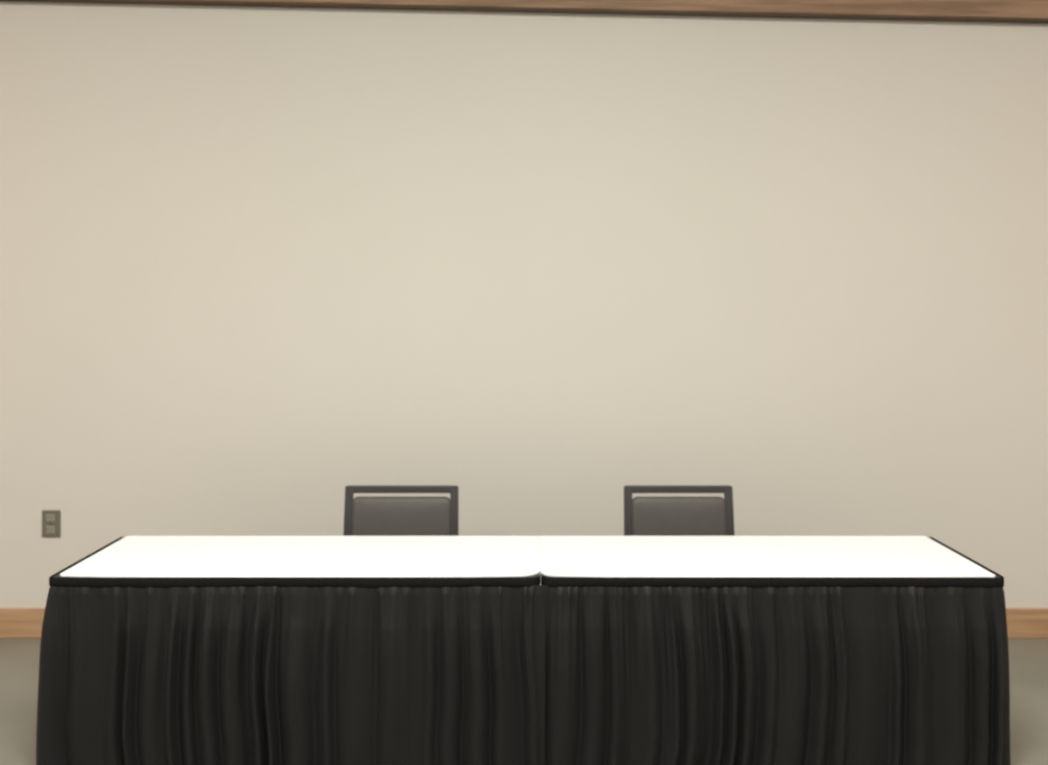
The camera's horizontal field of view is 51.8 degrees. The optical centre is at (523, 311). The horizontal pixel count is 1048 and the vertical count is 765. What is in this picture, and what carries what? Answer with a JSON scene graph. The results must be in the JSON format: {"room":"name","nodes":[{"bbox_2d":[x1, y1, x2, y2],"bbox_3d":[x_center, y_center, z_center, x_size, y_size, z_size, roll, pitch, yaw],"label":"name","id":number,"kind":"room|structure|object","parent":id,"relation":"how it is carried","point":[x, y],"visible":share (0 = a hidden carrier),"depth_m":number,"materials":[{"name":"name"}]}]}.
{"room":"conference room","nodes":[
{"label":"conference room","id":0,"kind":"room"},
{"bbox_2d":[0,2,1047,607],"bbox_3d":[0.000,-0.470,5.960,10.640,4.700,0.120,0,0,0],"label":"wall","id":1,"kind":"structure","parent":0,"point":[258,265],"depth_m":5.90,"materials":[{"name":"paint"}]},
{"bbox_2d":[42,510,59,536],"bbox_3d":[-2.586,1.158,5.894,0.100,0.148,0.013,0,0,0],"label":"wall outlet","id":2,"kind":"object","parent":1,"relation":"attached to","point":[50,519],"visible":1,"depth_m":5.89,"materials":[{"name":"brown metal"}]},
{"bbox_2d":[0,0,1047,23],"bbox_3d":[0.000,-1.823,5.865,10.305,0.590,0.070,0,0,0],"label":"timber beam","id":3,"kind":"structure","parent":1,"relation":"attached to","point":[982,11],"depth_m":5.83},
{"bbox_2d":[0,608,1047,637],"bbox_3d":[0.000,1.700,5.889,10.400,0.160,0.022,0,0,0],"label":"baseboard","id":4,"kind":"structure","parent":1,"relation":"attached to","point":[14,622],"depth_m":5.88,"materials":[{"name":"brown wood"}]},
{"bbox_2d":[0,638,1047,764],"bbox_3d":[0.000,1.830,0.700,10.400,0.100,10.400,0,0,0],"label":"floor","id":5,"kind":"structure","parent":0,"point":[19,657],"depth_m":4.94,"materials":[{"name":"concrete"}]},
{"bbox_2d":[36,536,544,764],"bbox_3d":[-0.899,1.399,4.484,1.960,0.763,0.832,0,0,0],"label":"banquet table","id":6,"kind":"object","parent":5,"relation":"on","point":[155,650],"visible":1,"depth_m":4.12,"materials":[{"name":"fabric"}]},
{"bbox_2d":[343,485,458,535],"bbox_3d":[-0.598,1.315,5.028,0.565,0.931,0.529,0,0,0],"label":"banquet chair","id":7,"kind":"object","parent":5,"relation":"on","point":[363,516],"visible":0.21,"depth_m":5.24,"materials":[{"name":"grey plastic"}]},
{"bbox_2d":[624,485,734,535],"bbox_3d":[0.754,1.315,5.028,0.542,0.931,0.529,0,0,0],"label":"banquet chair","id":8,"kind":"object","parent":5,"relation":"on","point":[643,516],"visible":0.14,"depth_m":5.24,"materials":[{"name":"grey plastic"}]},
{"bbox_2d":[538,536,1010,764],"bbox_3d":[0.983,1.399,4.485,1.834,0.763,0.830,0,0,0],"label":"banquet table","id":9,"kind":"object","parent":5,"relation":"on","point":[660,650],"visible":1,"depth_m":4.12,"materials":[{"name":"fabric"}]}
]}

